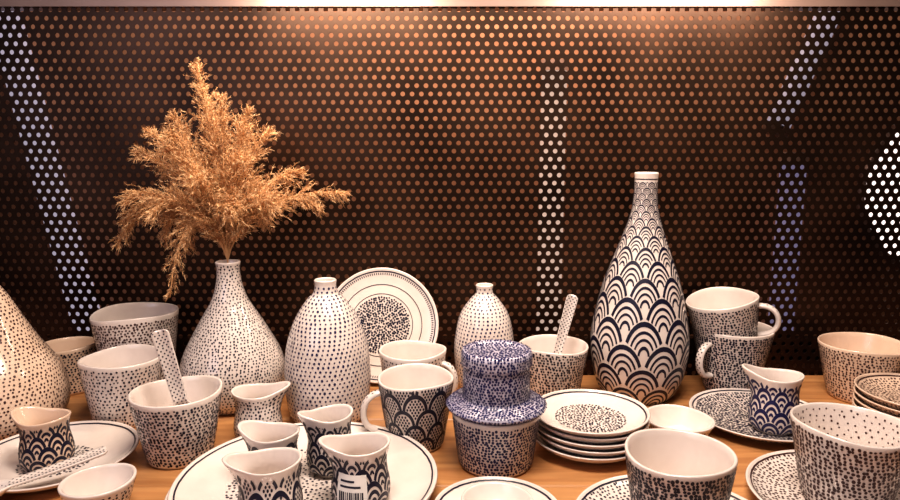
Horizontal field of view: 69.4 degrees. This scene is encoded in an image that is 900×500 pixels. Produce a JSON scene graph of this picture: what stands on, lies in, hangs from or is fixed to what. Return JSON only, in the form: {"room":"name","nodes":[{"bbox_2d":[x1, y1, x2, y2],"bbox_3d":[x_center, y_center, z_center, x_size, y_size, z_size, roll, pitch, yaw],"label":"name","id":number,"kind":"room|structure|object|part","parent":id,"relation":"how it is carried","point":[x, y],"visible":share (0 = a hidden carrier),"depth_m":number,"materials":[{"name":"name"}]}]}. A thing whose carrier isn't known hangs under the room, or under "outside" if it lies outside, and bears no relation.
{"room":"store","nodes":[
{"label":"store","id":0,"kind":"room"},
{"bbox_2d":[0,0,899,374],"bbox_3d":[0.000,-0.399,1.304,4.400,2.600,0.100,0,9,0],"label":"perforated panel","id":1,"kind":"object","parent":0,"point":[374,77],"depth_m":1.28,"materials":[{"name":"perforated brown metal"}]},
{"bbox_3d":[0.000,-0.379,0.967,2.280,0.038,0.034,0,9,0],"label":"rail","id":2,"kind":"part","parent":1,"relation":"part of","materials":[{"name":"metal"}]},
{"bbox_2d":[855,125,899,262],"bbox_3d":[0.975,-0.115,1.286,0.332,0.332,0.022,0,9,0],"label":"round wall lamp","id":3,"kind":"object","parent":1,"relation":"attached to","point":[892,127],"visible":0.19,"depth_m":1.28,"materials":[{"name":"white glass"}]},
{"bbox_3d":[0.000,1.123,0.122,4.400,0.050,2.900,0,9,0],"label":"floor","id":4,"kind":"structure","parent":0,"visible":0},
{"bbox_2d":[0,375,851,499],"bbox_3d":[0.000,0.622,0.750,2.160,0.750,0.692,0,9,0],"label":"wooden table","id":5,"kind":"object","parent":4,"relation":"on","point":[565,479],"visible":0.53,"depth_m":0.75,"materials":[{"name":"orange wood"}]},
{"bbox_2d":[0,286,70,440],"bbox_3d":[-0.592,0.118,0.828,0.177,0.223,0.177,0,9,0],"label":"ceramic vase","id":6,"kind":"object","parent":5,"relation":"on","point":[32,373],"visible":0.88,"depth_m":0.81,"materials":[{"name":"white ceramic"}]},
{"bbox_2d":[0,420,138,492],"bbox_3d":[-0.445,0.236,0.735,0.172,0.018,0.172,0,9,0],"label":"plate","id":7,"kind":"object","parent":5,"relation":"on","point":[120,439],"visible":0.45,"depth_m":0.76,"materials":[{"name":"ceramic"}]},
{"bbox_2d":[10,406,74,471],"bbox_3d":[-0.454,0.208,0.722,0.065,0.063,0.054,0,9,0],"label":"creamer pitcher","id":8,"kind":"object","parent":7,"relation":"on","point":[45,434],"visible":0.93,"depth_m":0.71,"materials":[{"name":"ceramic"}]},
{"bbox_2d":[0,446,107,497],"bbox_3d":[-0.429,0.235,0.667,0.140,0.027,0.039,-8,12,-35],"label":"ceramic spoon","id":9,"kind":"object","parent":7,"relation":"on","point":[5,484],"visible":1,"depth_m":0.68,"materials":[{"name":"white ceramic"}]},
{"bbox_2d":[46,336,96,394],"bbox_3d":[-0.563,0.172,0.968,0.080,0.073,0.080,0,9,0],"label":"ceramic cup","id":10,"kind":"object","parent":5,"relation":"on","point":[69,350],"visible":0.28,"depth_m":0.95,"materials":[{"name":"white ceramic"}]},
{"bbox_2d":[57,463,136,499],"bbox_3d":[-0.344,0.241,0.638,0.067,0.037,0.069,0,9,0],"label":"bowl","id":11,"kind":"object","parent":5,"relation":"on","point":[111,481],"visible":1,"depth_m":0.65,"materials":[{"name":"ceramic"}]},
{"bbox_2d":[77,344,161,426],"bbox_3d":[-0.431,0.181,0.858,0.102,0.089,0.100,0,9,0],"label":"ceramic cup","id":12,"kind":"object","parent":5,"relation":"on","point":[108,375],"visible":0.66,"depth_m":0.82,"materials":[{"name":"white ceramic"}]},
{"bbox_2d":[89,302,178,379],"bbox_3d":[-0.460,0.148,0.959,0.116,0.124,0.118,0,9,0],"label":"ceramic cup","id":13,"kind":"object","parent":5,"relation":"on","point":[114,325],"visible":0.42,"depth_m":0.92,"materials":[{"name":"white ceramic"}]},
{"bbox_2d":[128,375,222,469],"bbox_3d":[-0.315,0.200,0.754,0.100,0.083,0.102,0,9,0],"label":"ceramic cup","id":14,"kind":"object","parent":5,"relation":"on","point":[171,437],"visible":0.96,"depth_m":0.72,"materials":[{"name":"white ceramic"}]},
{"bbox_2d":[151,329,190,405],"bbox_3d":[-0.310,0.155,0.742,0.053,0.133,0.022,-2,9,-13],"label":"ceramic spoon","id":15,"kind":"object","parent":14,"relation":"in","point":[161,338],"visible":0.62,"depth_m":0.74,"materials":[{"name":"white ceramic"}]},
{"bbox_2d":[179,259,284,414],"bbox_3d":[-0.307,0.115,0.913,0.145,0.202,0.145,0,9,0],"label":"ceramic vase","id":16,"kind":"object","parent":5,"relation":"on","point":[231,342],"visible":0.81,"depth_m":0.88,"materials":[{"name":"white ceramic"}]},
{"bbox_2d":[108,57,351,301],"bbox_3d":[-0.300,-0.087,0.870,0.342,0.336,0.123,0,9,3],"label":"pampas grass","id":17,"kind":"object","parent":16,"relation":"in","point":[223,215],"depth_m":0.87,"materials":[{"name":"plant"}]},
{"bbox_2d":[231,381,290,437],"bbox_3d":[-0.233,0.200,0.805,0.071,0.069,0.059,0,9,0],"label":"creamer pitcher","id":18,"kind":"object","parent":5,"relation":"on","point":[257,401],"visible":0.59,"depth_m":0.79,"materials":[{"name":"ceramic"}]},
{"bbox_2d":[284,277,370,422],"bbox_3d":[-0.162,0.131,0.858,0.113,0.188,0.113,0,9,0],"label":"ceramic vase","id":19,"kind":"object","parent":5,"relation":"on","point":[327,359],"visible":0.92,"depth_m":0.82,"materials":[{"name":"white ceramic"}]},
{"bbox_2d":[337,268,438,383],"bbox_3d":[-0.105,0.114,0.992,0.176,0.169,0.050,0,9,1],"label":"plate","id":20,"kind":"object","parent":5,"relation":"on","point":[390,304],"visible":0.66,"depth_m":1.00,"materials":[{"name":"ceramic"}]},
{"bbox_2d":[360,363,453,451],"bbox_3d":[-0.043,0.193,0.784,0.092,0.087,0.102,6,11,36],"label":"coffee mug","id":21,"kind":"object","parent":5,"relation":"on","point":[413,397],"visible":0.94,"depth_m":0.76,"materials":[{"name":"ceramic"}]},
{"bbox_2d":[379,340,458,392],"bbox_3d":[-0.048,0.176,0.898,0.099,0.086,0.090,-3,9,-19],"label":"coffee mug","id":22,"kind":"object","parent":5,"relation":"on","point":[394,353],"visible":0.3,"depth_m":0.92,"materials":[{"name":"ceramic"}]},
{"bbox_2d":[454,283,513,387],"bbox_3d":[0.051,0.129,0.961,0.090,0.160,0.090,0,9,0],"label":"ceramic vase","id":23,"kind":"object","parent":5,"relation":"on","point":[484,316],"visible":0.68,"depth_m":0.93,"materials":[{"name":"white ceramic"}]},
{"bbox_2d":[452,414,539,476],"bbox_3d":[0.052,0.211,0.741,0.100,0.065,0.100,-8,12,-42],"label":"ceramic cup","id":24,"kind":"object","parent":5,"relation":"on","point":[508,450],"visible":0.77,"depth_m":0.70,"materials":[{"name":"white ceramic"}]},
{"bbox_2d":[445,339,546,425],"bbox_3d":[0.052,0.144,0.730,0.115,0.070,0.115,4,10,26],"label":"lid","id":25,"kind":"object","parent":24,"relation":"on","point":[496,390],"visible":1,"depth_m":0.70,"materials":[{"name":"ceramic"}]},
{"bbox_2d":[435,476,556,499],"bbox_3d":[0.045,0.255,0.624,0.125,0.015,0.125,0,9,0],"label":"plate","id":26,"kind":"object","parent":5,"relation":"on","point":[454,491],"visible":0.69,"depth_m":0.67,"materials":[{"name":"ceramic"}]},
{"bbox_2d":[461,482,532,499],"bbox_3d":[0.045,0.246,0.620,0.069,0.020,0.067,0,9,0],"label":"bowl","id":27,"kind":"object","parent":26,"relation":"on","point":[484,490],"visible":1,"depth_m":0.64,"materials":[{"name":"ceramic"}]},
{"bbox_2d":[519,334,588,395],"bbox_3d":[0.145,0.173,0.922,0.099,0.086,0.096,0,9,0],"label":"ceramic cup","id":28,"kind":"object","parent":5,"relation":"on","point":[550,371],"visible":0.66,"depth_m":0.89,"materials":[{"name":"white ceramic"}]},
{"bbox_2d":[553,294,577,353],"bbox_3d":[0.151,0.129,0.911,0.054,0.134,0.024,0,9,1],"label":"ceramic spoon","id":29,"kind":"object","parent":28,"relation":"in","point":[571,301],"visible":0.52,"depth_m":0.91,"materials":[{"name":"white ceramic"}]},
{"bbox_2d":[536,434,625,462],"bbox_3d":[0.167,0.229,0.783,0.138,0.018,0.138,0,9,0],"label":"plate","id":30,"kind":"object","parent":5,"relation":"on","point":[571,456],"visible":0.24,"depth_m":0.74,"materials":[{"name":"ceramic"}]},
{"bbox_2d":[538,430,624,456],"bbox_3d":[0.169,0.221,0.782,0.138,0.018,0.138,0,9,0],"label":"plate","id":31,"kind":"object","parent":30,"relation":"on","point":[593,453],"visible":0.2,"depth_m":0.73,"materials":[{"name":"ceramic"}]},
{"bbox_2d":[538,424,648,449],"bbox_3d":[0.167,0.214,0.781,0.138,0.018,0.138,0,9,0],"label":"plate","id":32,"kind":"object","parent":31,"relation":"on","point":[575,444],"visible":0.27,"depth_m":0.73,"materials":[{"name":"ceramic"}]},
{"bbox_2d":[539,420,649,443],"bbox_3d":[0.168,0.206,0.781,0.138,0.018,0.138,0,9,0],"label":"plate","id":33,"kind":"object","parent":32,"relation":"on","point":[550,429],"visible":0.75,"depth_m":0.72,"materials":[{"name":"ceramic"}]},
{"bbox_2d":[540,389,650,437],"bbox_3d":[0.168,0.199,0.778,0.139,0.019,0.136,0,9,0],"label":"plate","id":34,"kind":"object","parent":33,"relation":"on","point":[589,413],"visible":0.96,"depth_m":0.79,"materials":[{"name":"ceramic"}]},
{"bbox_2d":[590,172,689,404],"bbox_3d":[0.275,0.051,0.934,0.139,0.324,0.139,0,9,0],"label":"bottle vase","id":35,"kind":"object","parent":5,"relation":"on","point":[640,338],"visible":0.98,"depth_m":0.89,"materials":[{"name":"ceramic"}]},
{"bbox_2d":[576,475,746,499],"bbox_3d":[0.207,0.258,0.594,0.188,0.017,0.188,3,9,17],"label":"plate","id":36,"kind":"object","parent":5,"relation":"on","point":[613,488],"visible":0.31,"depth_m":0.66,"materials":[{"name":"ceramic"}]},
{"bbox_2d":[624,428,737,499],"bbox_3d":[0.207,0.219,0.590,0.097,0.082,0.097,0,9,0],"label":"ceramic cup","id":37,"kind":"object","parent":36,"relation":"on","point":[662,464],"visible":1,"depth_m":0.60,"materials":[{"name":"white ceramic"}]},
{"bbox_2d":[648,404,715,435],"bbox_3d":[0.281,0.220,0.801,0.083,0.030,0.083,0,9,0],"label":"bowl","id":38,"kind":"object","parent":5,"relation":"on","point":[666,416],"visible":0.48,"depth_m":0.83,"materials":[{"name":"ceramic"}]},
{"bbox_2d":[692,322,775,389],"bbox_3d":[0.417,0.160,0.965,0.114,0.097,0.114,2,9,15],"label":"coffee mug","id":39,"kind":"object","parent":5,"relation":"on","point":[719,360],"visible":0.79,"depth_m":0.92,"materials":[{"name":"ceramic"}]},
{"bbox_2d":[685,287,781,338],"bbox_3d":[0.404,0.110,0.954,0.115,0.099,0.102,-2,9,-14],"label":"coffee mug","id":40,"kind":"object","parent":39,"relation":"on","point":[732,311],"visible":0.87,"depth_m":0.92,"materials":[{"name":"ceramic"}]},
{"bbox_2d":[689,388,807,443],"bbox_3d":[0.403,0.219,0.848,0.173,0.017,0.173,-5,10,-28],"label":"plate","id":41,"kind":"object","parent":5,"relation":"on","point":[728,407],"visible":0.51,"depth_m":0.87,"materials":[{"name":"ceramic"}]},
{"bbox_2d":[742,363,804,435],"bbox_3d":[0.402,0.186,0.813,0.070,0.080,0.059,0,9,0],"label":"creamer pitcher","id":42,"kind":"object","parent":41,"relation":"on","point":[774,391],"visible":0.82,"depth_m":0.80,"materials":[{"name":"ceramic"}]},
{"bbox_2d":[745,450,899,499],"bbox_3d":[0.400,0.250,0.646,0.196,0.017,0.196,-8,12,-43],"label":"plate","id":43,"kind":"object","parent":5,"relation":"on","point":[773,475],"visible":0.47,"depth_m":0.69,"materials":[{"name":"ceramic"}]},
{"bbox_2d":[790,402,899,499],"bbox_3d":[0.394,0.209,0.644,0.104,0.085,0.108,-7,11,-37],"label":"ceramic cup","id":44,"kind":"object","parent":43,"relation":"on","point":[843,451],"visible":1,"depth_m":0.62,"materials":[{"name":"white ceramic"}]},
{"bbox_2d":[817,332,899,403],"bbox_3d":[0.592,0.172,0.937,0.117,0.083,0.115,0,9,0],"label":"ceramic cup","id":45,"kind":"object","parent":5,"relation":"on","point":[844,356],"visible":0.85,"depth_m":0.92,"materials":[{"name":"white ceramic"}]},
{"bbox_2d":[0,11,895,359],"bbox_3d":[0.000,0.179,1.292,1.960,1.460,0.030,0,9,0],"label":"rack","id":46,"kind":"object","parent":4,"relation":"on","point":[8,18],"visible":0.16,"depth_m":1.24,"materials":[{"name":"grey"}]},
{"bbox_3d":[0.000,0.197,1.295,1.900,0.045,0.030,0,9,0],"label":"rail","id":47,"kind":"part","parent":46,"relation":"part of","materials":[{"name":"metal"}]},
{"bbox_3d":[-0.149,0.246,0.664,0.265,0.019,0.265,0,9,0],"label":"dinner plate","id":48,"kind":"object","parent":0,"visible":0},
{"bbox_2d":[167,422,437,499],"bbox_3d":[-0.145,0.238,0.666,0.265,0.019,0.265,1,9,6],"label":"dinner plate","id":49,"kind":"object","parent":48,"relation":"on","point":[413,472],"visible":0.34,"depth_m":0.68,"materials":[{"name":"ceramic"}]},
{"bbox_2d":[222,447,302,499],"bbox_3d":[-0.173,0.219,0.606,0.071,0.062,0.059,0,9,0],"label":"creamer pitcher","id":50,"kind":"object","parent":49,"relation":"on","point":[268,473],"visible":1,"depth_m":0.60,"materials":[{"name":"ceramic"}]},
{"bbox_2d":[237,420,300,476],"bbox_3d":[-0.186,0.209,0.668,0.065,0.062,0.054,0,9,0],"label":"creamer pitcher","id":51,"kind":"object","parent":49,"relation":"on","point":[257,435],"visible":0.42,"depth_m":0.68,"materials":[{"name":"ceramic"}]},
{"bbox_2d":[297,404,352,477],"bbox_3d":[-0.131,0.201,0.694,0.058,0.071,0.052,0,9,0],"label":"creamer pitcher","id":52,"kind":"object","parent":49,"relation":"on","point":[335,419],"visible":0.61,"depth_m":0.68,"materials":[{"name":"ceramic"}]},
{"bbox_2d":[318,432,389,499],"bbox_3d":[-0.090,0.213,0.630,0.064,0.066,0.058,-9,12,-44],"label":"creamer pitcher","id":53,"kind":"object","parent":49,"relation":"on","point":[358,461],"visible":1,"depth_m":0.61,"materials":[{"name":"ceramic"}]},
{"bbox_3d":[0.588,0.221,0.823,0.138,0.021,0.138,0,9,0],"label":"plate","id":54,"kind":"object","parent":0,"visible":0},
{"bbox_2d":[852,397,860,406],"bbox_3d":[0.588,0.212,0.822,0.138,0.021,0.138,6,11,35],"label":"plate","id":55,"kind":"object","parent":54,"relation":"on","point":[854,401],"visible":0.07,"depth_m":0.85,"materials":[{"name":"ceramic"}]},
{"bbox_2d":[852,391,899,418],"bbox_3d":[0.588,0.204,0.821,0.138,0.021,0.138,6,11,35],"label":"plate","id":56,"kind":"object","parent":55,"relation":"on","point":[859,401],"visible":0.16,"depth_m":0.84,"materials":[{"name":"ceramic"}]},
{"bbox_2d":[853,384,899,417],"bbox_3d":[0.588,0.196,0.819,0.138,0.021,0.138,6,11,35],"label":"plate","id":57,"kind":"object","parent":56,"relation":"on","point":[893,412],"visible":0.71,"depth_m":0.80,"materials":[{"name":"ceramic"}]},
{"bbox_2d":[854,372,899,410],"bbox_3d":[0.588,0.187,0.818,0.138,0.021,0.138,6,11,35],"label":"plate","id":58,"kind":"object","parent":57,"relation":"on","point":[883,389],"visible":0.96,"depth_m":0.86,"materials":[{"name":"ceramic"}]}
]}

